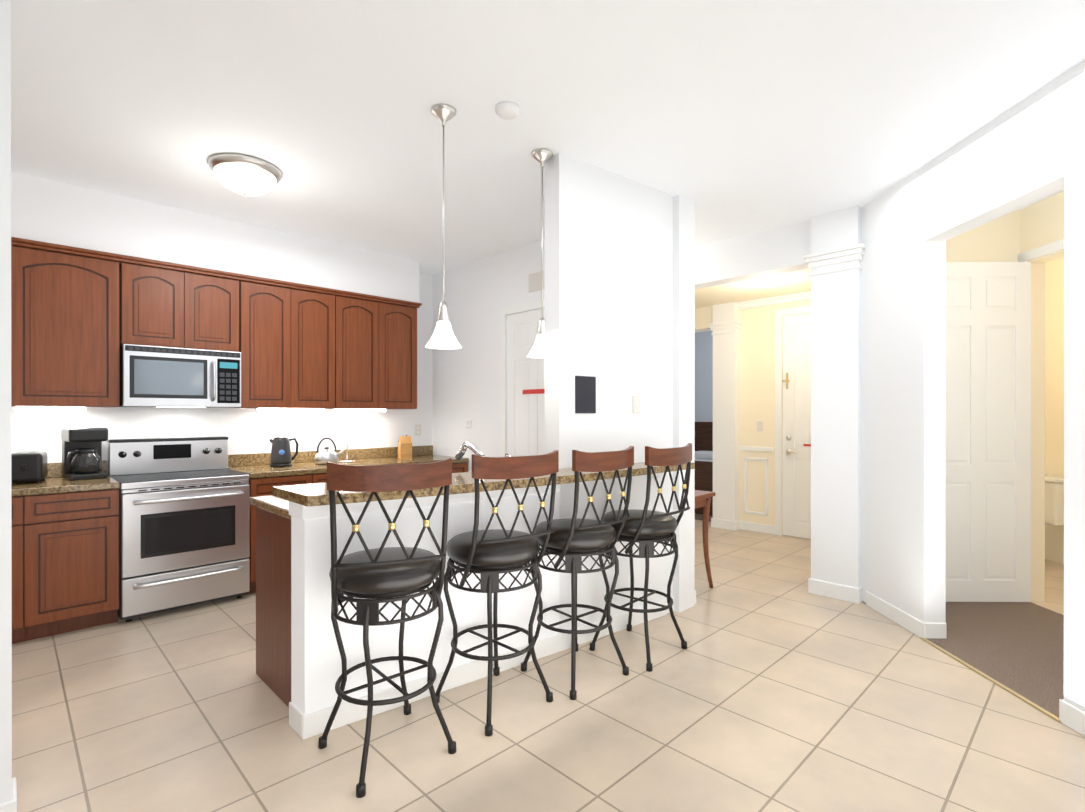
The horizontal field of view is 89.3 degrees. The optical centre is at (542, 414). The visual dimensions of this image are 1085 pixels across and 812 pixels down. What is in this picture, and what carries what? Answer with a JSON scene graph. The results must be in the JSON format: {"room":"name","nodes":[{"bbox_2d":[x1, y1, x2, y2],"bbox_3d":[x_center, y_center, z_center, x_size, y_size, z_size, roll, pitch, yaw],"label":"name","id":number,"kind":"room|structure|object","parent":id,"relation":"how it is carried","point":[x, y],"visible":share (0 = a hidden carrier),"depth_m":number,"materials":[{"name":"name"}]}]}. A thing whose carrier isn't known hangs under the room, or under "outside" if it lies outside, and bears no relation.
{"room":"kitchen","nodes":[
{"label":"kitchen","id":0,"kind":"room"},
{"bbox_2d":[0,0,11,803],"bbox_3d":[-3.527,-0.070,0.137,4.880,2.850,0.150,0,0,-44],"label":"wall","id":1,"kind":"structure","parent":0,"point":[5,468],"depth_m":1.78,"materials":[{"name":"white paint"}]},
{"bbox_2d":[0,777,16,811],"bbox_3d":[-3.518,1.305,0.139,4.892,0.100,0.162,0,0,-44],"label":"baseboard","id":2,"kind":"structure","parent":1,"relation":"attached to","point":[10,806],"depth_m":1.78,"materials":[{"name":"white wood"}]},
{"bbox_2d":[11,172,418,302],"bbox_3d":[-2.736,-1.298,4.157,3.930,0.405,0.340,0,0,-44],"label":"soffit","id":3,"kind":"structure","parent":0,"point":[47,211],"depth_m":4.06,"materials":[{"name":"white paint"}]},
{"bbox_2d":[11,273,431,475],"bbox_3d":[-2.757,-0.076,4.480,4.650,2.850,0.150,0,0,-44],"label":"wall","id":4,"kind":"structure","parent":0,"point":[249,430],"depth_m":4.67,"materials":[{"name":"white paint"}]},
{"bbox_2d":[11,237,26,408],"bbox_3d":[-3.575,-0.562,3.327,0.614,1.014,0.351,0,0,-44],"label":"upper cabinet","id":5,"kind":"object","parent":4,"relation":"attached to","point":[18,248],"depth_m":3.41,"materials":[{"name":"brown wood"}]},
{"bbox_2d":[27,241,134,408],"bbox_3d":[-3.202,-0.562,3.691,0.676,1.014,0.351,0,0,-44],"label":"upper cabinet","id":6,"kind":"object","parent":4,"relation":"attached to","point":[79,316],"depth_m":3.60,"materials":[{"name":"brown wood"}]},
{"bbox_2d":[135,257,194,348],"bbox_3d":[-2.852,-0.777,4.034,0.428,0.585,0.351,0,0,-44],"label":"upper cabinet","id":7,"kind":"object","parent":4,"relation":"attached to","point":[164,293],"depth_m":3.93,"materials":[{"name":"brown wood"}]},
{"bbox_2d":[120,344,240,407],"bbox_3d":[-2.701,-0.269,4.101,0.730,0.427,0.465,0,0,-44],"label":"over-the-range microwave","id":8,"kind":"object","parent":7,"relation":"attached to","point":[155,376],"visible":1,"depth_m":3.94,"materials":[{"name":"grey metal"}]},
{"bbox_2d":[195,269,242,352],"bbox_3d":[-2.631,-0.777,4.249,0.428,0.585,0.351,0,0,-44],"label":"upper cabinet","id":9,"kind":"object","parent":4,"relation":"attached to","point":[218,296],"depth_m":4.17,"materials":[{"name":"brown wood"}]},
{"bbox_2d":[46,445,432,476],"bbox_3d":[-2.698,0.380,4.417,4.244,0.100,0.020,0,0,-44],"label":"backsplash","id":10,"kind":"structure","parent":4,"relation":"attached to","point":[54,469],"depth_m":4.94,"materials":[{"name":"brown stone"}]},
{"bbox_2d":[233,277,298,408],"bbox_3d":[-2.341,-0.563,4.532,0.507,1.014,0.351,0,0,-44],"label":"upper cabinet","id":11,"kind":"object","parent":4,"relation":"attached to","point":[270,355],"depth_m":4.43,"materials":[{"name":"brown wood"}]},
{"bbox_2d":[299,285,342,408],"bbox_3d":[-2.067,-0.563,4.800,0.499,1.014,0.351,0,0,-44],"label":"upper cabinet","id":12,"kind":"object","parent":4,"relation":"attached to","point":[320,310],"depth_m":4.71,"materials":[{"name":"brown wood"}]},
{"bbox_2d":[343,293,386,408],"bbox_3d":[-1.787,-0.564,5.073,0.532,1.014,0.351,0,0,-44],"label":"upper cabinet","id":13,"kind":"object","parent":4,"relation":"attached to","point":[364,318],"depth_m":4.99,"materials":[{"name":"brown wood"}]},
{"bbox_2d":[387,298,418,408],"bbox_3d":[-1.515,-0.564,5.340,0.470,1.014,0.351,0,0,-44],"label":"upper cabinet","id":14,"kind":"object","parent":4,"relation":"attached to","point":[401,315],"depth_m":5.26,"materials":[{"name":"brown wood"}]},
{"bbox_2d":[415,425,420,435],"bbox_3d":[-1.310,0.160,5.783,0.072,0.115,0.008,0,0,-44],"label":"outlet","id":15,"kind":"object","parent":4,"relation":"attached to","point":[417,427],"depth_m":5.78,"materials":[{"name":"white plastic"}]},
{"bbox_2d":[289,153,672,714],"bbox_3d":[-0.005,-0.074,3.150,2.667,2.850,0.161,0,0,-38],"label":"wall","id":16,"kind":"structure","parent":0,"point":[609,279],"depth_m":3.19,"materials":[{"name":"white paint"}]},
{"bbox_2d":[272,462,694,506],"bbox_3d":[-0.071,0.330,2.937,2.424,0.040,0.457,0,0,-38],"label":"bar","id":17,"kind":"object","parent":16,"relation":"on","point":[314,494],"visible":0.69,"depth_m":2.44,"materials":[{"name":"brown stone"}]},
{"bbox_2d":[289,590,695,739],"bbox_3d":[0.009,1.301,3.143,2.682,0.100,0.161,0,0,-37],"label":"baseboard","id":18,"kind":"structure","parent":16,"relation":"attached to","point":[306,726],"depth_m":2.71,"materials":[{"name":"white wood"}]},
{"bbox_2d":[575,376,595,412],"bbox_3d":[0.256,-0.119,3.261,0.161,0.220,0.005,0,0,-38],"label":"notice sign","id":19,"kind":"object","parent":16,"relation":"attached to","point":[585,394],"visible":1,"depth_m":3.26,"materials":[{"name":"black plastic"}]},
{"bbox_2d":[633,395,639,412],"bbox_3d":[0.605,-0.067,3.530,0.070,0.115,0.009,0,0,-38],"label":"light switch","id":20,"kind":"object","parent":16,"relation":"attached to","point":[636,403],"visible":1,"depth_m":3.53,"materials":[{"name":"white plastic"}]},
{"bbox_2d":[11,0,1084,274],"bbox_3d":[-0.430,-1.550,3.991,15.000,0.100,13.500,0,0,-44],"label":"ceiling","id":21,"kind":"structure","parent":0,"point":[735,118],"depth_m":2.61,"materials":[{"name":"white paint"}]},
{"bbox_2d":[208,153,281,196],"bbox_3d":[-1.802,-1.411,3.336,0.396,0.175,0.396,0,0,-44],"label":"dome light","id":22,"kind":"object","parent":21,"relation":"attached to","point":[245,175],"visible":1,"depth_m":3.23,"materials":[{"name":"white glass"}]},
{"bbox_2d":[425,104,461,348],"bbox_3d":[-0.487,-0.915,2.705,0.180,1.164,0.180,0,0,-44],"label":"pendant light","id":23,"kind":"object","parent":21,"relation":"hanging from","point":[443,337],"visible":1,"depth_m":2.68,"materials":[{"name":"silver metal"}]},
{"bbox_2d":[495,101,519,119],"bbox_3d":[-0.169,-1.479,2.680,0.120,0.036,0.120,0,0,-44],"label":"smoke detector","id":24,"kind":"object","parent":21,"relation":"attached to","point":[507,110],"visible":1,"depth_m":2.65,"materials":[{"name":"white plastic"}]},
{"bbox_2d":[527,149,556,357],"bbox_3d":[-0.001,-0.916,3.152,0.180,1.164,0.180,0,0,-44],"label":"pendant light","id":25,"kind":"object","parent":21,"relation":"hanging from","point":[542,347],"visible":1,"depth_m":3.13,"materials":[{"name":"silver metal"}]},
{"bbox_2d":[12,519,1084,811],"bbox_3d":[-0.430,1.375,3.995,15.000,0.050,13.500,0,0,-44],"label":"floor","id":26,"kind":"structure","parent":0,"point":[774,687],"depth_m":2.38,"materials":[{"name":"tile"}]},
{"bbox_2d":[11,493,42,643],"bbox_3d":[-3.434,0.911,3.257,0.634,0.880,0.652,0,0,-44],"label":"base cabinet","id":27,"kind":"object","parent":26,"relation":"on","point":[27,508],"depth_m":3.22,"materials":[{"name":"brown wood"}]},
{"bbox_2d":[43,485,119,636],"bbox_3d":[-3.114,0.911,3.570,0.510,0.880,0.652,0,0,-44],"label":"base cabinet","id":28,"kind":"object","parent":26,"relation":"on","point":[65,555],"depth_m":3.39,"materials":[{"name":"brown wood"}]},
{"bbox_2d":[11,476,118,492],"bbox_3d":[-3.462,0.451,3.226,1.488,0.040,0.658,0,0,-44],"label":"countertop","id":29,"kind":"structure","parent":28,"relation":"on","point":[49,484],"depth_m":3.40,"materials":[{"name":"brown stone"}]},
{"bbox_2d":[11,451,47,483],"bbox_3d":[-3.298,0.334,3.516,0.170,0.192,0.295,0,0,-36],"label":"toaster","id":30,"kind":"object","parent":29,"relation":"on","point":[29,466],"visible":0.85,"depth_m":3.43,"materials":[{"name":"black plastic"}]},
{"bbox_2d":[61,428,107,479],"bbox_3d":[-3.110,0.260,3.720,0.234,0.340,0.229,0,0,38],"label":"coffee maker","id":31,"kind":"object","parent":29,"relation":"on","point":[81,453],"visible":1,"depth_m":3.67,"materials":[{"name":"black plastic"}]},
{"bbox_2d":[107,437,249,621],"bbox_3d":[-2.620,0.764,3.975,0.760,1.172,0.730,0,0,-44],"label":"range","id":32,"kind":"object","parent":26,"relation":"on","point":[184,539],"visible":0.98,"depth_m":3.80,"materials":[{"name":"grey metal"}]},
{"bbox_2d":[256,507,290,707],"bbox_3d":[-1.032,0.911,2.799,0.569,0.880,0.779,0,0,-44],"label":"base cabinet","id":33,"kind":"object","parent":26,"relation":"on","point":[273,594],"depth_m":2.67,"materials":[{"name":"brown wood"}]},
{"bbox_2d":[250,495,290,522],"bbox_3d":[-0.405,0.451,3.385,2.324,0.040,0.861,0,0,-44],"label":"countertop","id":34,"kind":"structure","parent":33,"relation":"on","point":[276,506],"depth_m":2.70,"materials":[{"name":"brown stone"}]},
{"bbox_2d":[455,441,511,459],"bbox_3d":[-0.334,0.291,3.219,0.260,0.279,0.281,0,0,-44],"label":"faucet","id":35,"kind":"object","parent":34,"relation":"on","point":[459,455],"visible":0.5,"depth_m":3.17,"materials":[{"name":"silver metal"}]},
{"bbox_2d":[246,473,322,594],"bbox_3d":[-2.199,0.910,4.464,0.520,0.880,0.652,0,0,-44],"label":"base cabinet","id":36,"kind":"object","parent":26,"relation":"on","point":[258,486],"depth_m":4.12,"materials":[{"name":"brown wood"}]},
{"bbox_2d":[228,453,468,476],"bbox_3d":[-1.670,0.449,4.975,1.992,0.040,0.658,0,0,-44],"label":"countertop","id":37,"kind":"structure","parent":36,"relation":"on","point":[297,466],"depth_m":4.74,"materials":[{"name":"brown stone"}]},
{"bbox_2d":[269,436,298,466],"bbox_3d":[-2.164,0.303,4.598,0.228,0.250,0.170,0,0,-29],"label":"electric kettle","id":38,"kind":"object","parent":37,"relation":"on","point":[280,452],"visible":1,"depth_m":4.53,"materials":[{"name":"black plastic"}]},
{"bbox_2d":[314,437,343,464],"bbox_3d":[-1.862,0.312,4.806,0.249,0.233,0.200,0,0,-24],"label":"tea kettle","id":39,"kind":"object","parent":37,"relation":"on","point":[324,455],"visible":0.94,"depth_m":4.74,"materials":[{"name":"silver metal"}]},
{"bbox_2d":[339,422,355,461],"bbox_3d":[-1.782,0.247,5.006,0.150,0.362,0.150,0,0,-44],"label":"paper towel holder","id":40,"kind":"object","parent":37,"relation":"on","point":[346,460],"visible":1,"depth_m":5.00,"materials":[{"name":"silver metal"}]},
{"bbox_2d":[397,435,411,458],"bbox_3d":[-1.383,0.315,5.497,0.110,0.225,0.247,0,0,-24],"label":"knife block","id":41,"kind":"object","parent":37,"relation":"on","point":[404,450],"visible":1,"depth_m":5.40,"materials":[{"name":"brown wood"}]},
{"bbox_2d":[323,473,326,482],"bbox_3d":[-1.785,0.909,4.868,0.884,0.880,0.652,0,0,-44],"label":"base cabinet","id":42,"kind":"object","parent":26,"relation":"on","point":[324,474],"depth_m":4.44,"materials":[{"name":"brown wood"}]},
{"bbox_2d":[318,458,456,797],"bbox_3d":[-0.631,0.760,2.170,0.509,1.189,0.507,0,0,-44],"label":"bar stool","id":43,"kind":"object","parent":26,"relation":"on","point":[373,578],"visible":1,"depth_m":2.04,"materials":[{"name":"grey metal"}]},
{"bbox_2d":[435,461,468,472],"bbox_3d":[-1.259,0.908,5.382,0.836,0.880,0.652,0,0,-44],"label":"base cabinet","id":44,"kind":"object","parent":26,"relation":"on","point":[457,466],"depth_m":5.37,"materials":[{"name":"brown wood"}]},
{"bbox_2d":[435,450,558,735],"bbox_3d":[-0.233,0.759,2.567,0.468,1.189,0.471,0,0,-44],"label":"bar stool","id":45,"kind":"object","parent":26,"relation":"on","point":[489,556],"visible":1,"depth_m":2.43,"materials":[{"name":"grey metal"}]},
{"bbox_2d":[521,446,633,699],"bbox_3d":[0.175,0.759,2.872,0.445,1.189,0.466,0,0,-44],"label":"bar stool","id":46,"kind":"object","parent":26,"relation":"on","point":[573,540],"visible":0.92,"depth_m":2.71,"materials":[{"name":"grey metal"}]},
{"bbox_2d":[589,443,691,671],"bbox_3d":[0.567,0.759,3.163,0.444,1.189,0.465,0,0,-44],"label":"bar stool","id":47,"kind":"object","parent":26,"relation":"on","point":[645,528],"visible":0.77,"depth_m":3.00,"materials":[{"name":"grey metal"}]},
{"bbox_2d":[695,514,712,521],"bbox_3d":[2.018,1.340,8.831,2.540,0.008,4.000,0,0,-44],"label":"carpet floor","id":48,"kind":"structure","parent":26,"relation":"on","point":[698,516],"depth_m":7.16,"materials":[{"name":"carpet"}]},
{"bbox_2d":[695,422,712,515],"bbox_3d":[2.557,0.734,8.518,2.195,1.220,1.700,0,0,-44],"label":"bed","id":49,"kind":"object","parent":48,"relation":"on","point":[703,456],"visible":0.17,"depth_m":9.07,"materials":[{"name":"brown wood"}]},
{"bbox_2d":[695,490,715,587],"bbox_3d":[0.790,0.978,4.570,0.430,0.748,1.180,0,0,-44],"label":"console table","id":50,"kind":"object","parent":26,"relation":"on","point":[702,499],"visible":0.25,"depth_m":4.28,"materials":[{"name":"brown wood"}]},
{"bbox_2d":[803,205,865,603],"bbox_3d":[2.260,-0.075,4.159,0.410,2.850,0.410,0,0,-44],"label":"pilaster","id":51,"kind":"object","parent":26,"relation":"on","point":[833,259],"visible":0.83,"depth_m":4.03,"materials":[{"name":"white paint"}]},
{"bbox_2d":[862,601,1063,717],"bbox_3d":[2.871,1.349,1.415,1.190,0.008,5.220,0,0,1],"label":"floor carpet","id":52,"kind":"object","parent":26,"relation":"on","point":[1017,647],"depth_m":3.21,"materials":[{"name":"brown carpet"}]},
{"bbox_2d":[920,637,1061,722],"bbox_3d":[2.284,1.347,2.862,0.020,0.009,0.900,0,0,1],"label":"threshold","id":53,"kind":"object","parent":26,"relation":"on","point":[1032,704],"visible":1,"depth_m":2.75,"materials":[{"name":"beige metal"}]},
{"bbox_2d":[1045,475,1063,525],"bbox_3d":[4.294,0.951,4.968,0.730,0.795,0.420,0,0,1],"label":"toilet","id":54,"kind":"object","parent":26,"relation":"on","point":[1054,500],"visible":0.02,"depth_m":4.78,"materials":[{"name":"white ceramic"}]},
{"bbox_2d":[432,195,694,612],"bbox_3d":[-0.055,-0.076,4.897,0.200,2.850,3.030,0,0,-44],"label":"wall","id":55,"kind":"structure","parent":0,"point":[479,294],"depth_m":5.15,"materials":[{"name":"white paint"}]},
{"bbox_2d":[466,420,471,427],"bbox_3d":[-0.728,0.088,5.428,0.018,0.080,0.090,0,0,-44],"label":"light switch","id":56,"kind":"object","parent":55,"relation":"attached to","point":[468,423],"visible":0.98,"depth_m":5.41,"materials":[{"name":"white plastic"}]},
{"bbox_2d":[500,299,544,456],"bbox_3d":[-0.090,0.184,4.779,0.015,2.330,0.845,0,0,-44],"label":"door frame","id":57,"kind":"structure","parent":55,"relation":"attached to","point":[505,311],"depth_m":5.04,"materials":[{"name":"white wood"}]},
{"bbox_2d":[505,308,544,456],"bbox_3d":[-0.088,0.212,4.781,0.106,2.250,0.710,0,0,-44],"label":"pantry door","id":58,"kind":"structure","parent":55,"relation":"in","point":[525,405],"depth_m":4.88,"materials":[{"name":"white wood"}]},
{"bbox_2d":[529,270,544,291],"bbox_3d":[0.008,-1.151,4.677,0.012,0.160,0.370,0,0,-44],"label":"air vent","id":59,"kind":"object","parent":55,"relation":"in","point":[535,281],"visible":0.42,"depth_m":4.73,"materials":[{"name":"white metal"}]},
{"bbox_2d":[695,331,712,421],"bbox_3d":[2.980,-0.082,9.769,0.150,2.850,4.300,0,0,-44],"label":"wall","id":60,"kind":"structure","parent":0,"point":[704,376],"depth_m":9.75,"materials":[{"name":"grey paint"}]},
{"bbox_2d":[695,306,712,331],"bbox_3d":[1.526,-1.279,7.320,0.210,0.450,1.770,0,0,-44],"label":"header beam","id":61,"kind":"structure","parent":0,"point":[703,318],"depth_m":6.73,"materials":[{"name":"beige paint"}]},
{"bbox_2d":[709,302,742,530],"bbox_3d":[2.243,0.017,6.588,0.360,2.660,0.350,0,0,-44],"label":"pilaster column","id":62,"kind":"structure","parent":0,"point":[725,326],"depth_m":6.47,"materials":[{"name":"white"}]},
{"bbox_2d":[695,220,810,288],"bbox_3d":[0.932,-1.337,5.510,0.170,0.330,3.530,0,0,-44],"label":"header","id":63,"kind":"object","parent":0,"point":[780,250],"depth_m":4.56,"materials":[{"name":"white paint"}]},
{"bbox_2d":[695,269,810,308],"bbox_3d":[1.565,-1.343,6.114,1.580,0.060,3.550,0,0,-44],"label":"ceiling","id":64,"kind":"structure","parent":0,"point":[799,281],"depth_m":5.75,"materials":[{"name":"beige paint"}]},
{"bbox_2d":[740,300,810,535],"bbox_3d":[2.855,-0.078,6.033,0.150,2.850,1.930,0,0,-44],"label":"wall","id":65,"kind":"structure","parent":0,"point":[757,367],"depth_m":6.26,"materials":[{"name":"beige paint"}]},
{"bbox_2d":[739,446,772,515],"bbox_3d":[2.455,0.757,6.322,0.020,0.780,0.400,0,0,-44],"label":"trim","id":66,"kind":"structure","parent":65,"relation":"attached to","point":[751,448],"depth_m":6.31,"materials":[{"name":"white wood"}]},
{"bbox_2d":[740,521,774,534],"bbox_3d":[2.465,1.297,6.318,0.012,0.100,0.420,0,0,-44],"label":"baseboard","id":67,"kind":"structure","parent":65,"relation":"attached to","point":[758,527],"depth_m":6.31,"materials":[{"name":"white wood"}]},
{"bbox_2d":[757,421,762,430],"bbox_3d":[2.490,0.130,6.292,0.007,0.115,0.070,0,0,-44],"label":"light switch","id":68,"kind":"object","parent":65,"relation":"attached to","point":[759,425],"visible":1,"depth_m":6.29,"materials":[{"name":"white plastic"}]},
{"bbox_2d":[736,291,810,309],"bbox_3d":[2.713,-1.272,5.997,0.100,0.080,1.780,0,0,-44],"label":"crown molding","id":69,"kind":"structure","parent":65,"relation":"attached to","point":[777,300],"depth_m":6.10,"materials":[{"name":"white wood"}]},
{"bbox_2d":[775,305,810,535],"bbox_3d":[2.981,0.088,5.786,0.015,2.520,1.050,0,0,-44],"label":"door frame","id":70,"kind":"structure","parent":65,"relation":"attached to","point":[780,313],"depth_m":6.13,"materials":[{"name":"white wood"}]},
{"bbox_2d":[782,313,810,538],"bbox_3d":[2.983,0.121,5.788,0.099,2.430,0.905,0,0,-44],"label":"entry door","id":71,"kind":"structure","parent":65,"relation":"in","point":[796,494],"depth_m":6.01,"materials":[{"name":"white wood"}]},
{"bbox_2d":[861,60,1084,711],"bbox_3d":[2.342,-0.072,1.434,0.130,2.850,5.250,0,0,1],"label":"wall","id":72,"kind":"structure","parent":0,"point":[1028,150],"depth_m":3.31,"materials":[{"name":"white paint"}]},
{"bbox_2d":[866,591,1084,735],"bbox_3d":[2.335,1.304,1.356,0.142,0.100,5.090,0,0,1],"label":"baseboard","id":73,"kind":"structure","parent":72,"relation":"attached to","point":[1071,716],"depth_m":3.30,"materials":[{"name":"white wood"}]},
{"bbox_2d":[946,210,1017,261],"bbox_3d":[2.953,-0.075,4.097,1.030,2.850,0.130,0,0,1],"label":"wall","id":74,"kind":"structure","parent":0,"point":[1010,236],"depth_m":4.03,"materials":[{"name":"beige paint"}]},
{"bbox_2d":[946,262,1030,601],"bbox_3d":[3.109,0.123,3.928,0.760,2.430,0.154,0,0,1],"label":"open bathroom door","id":75,"kind":"structure","parent":74,"relation":"in","point":[988,431],"depth_m":3.93,"materials":[{"name":"white wood"}]},
{"bbox_2d":[1018,191,1063,601],"bbox_3d":[3.542,-0.073,2.320,0.130,2.850,7.050,0,0,1],"label":"wall","id":76,"kind":"structure","parent":0,"point":[1041,223],"depth_m":3.97,"materials":[{"name":"beige paint"}]},
{"bbox_2d":[1018,239,1063,261],"bbox_3d":[3.485,0.088,3.566,0.015,2.525,0.930,0,0,1],"label":"door frame","id":77,"kind":"structure","parent":76,"relation":"attached to","point":[1053,247],"depth_m":3.83,"materials":[{"name":"white wood"}]}
]}

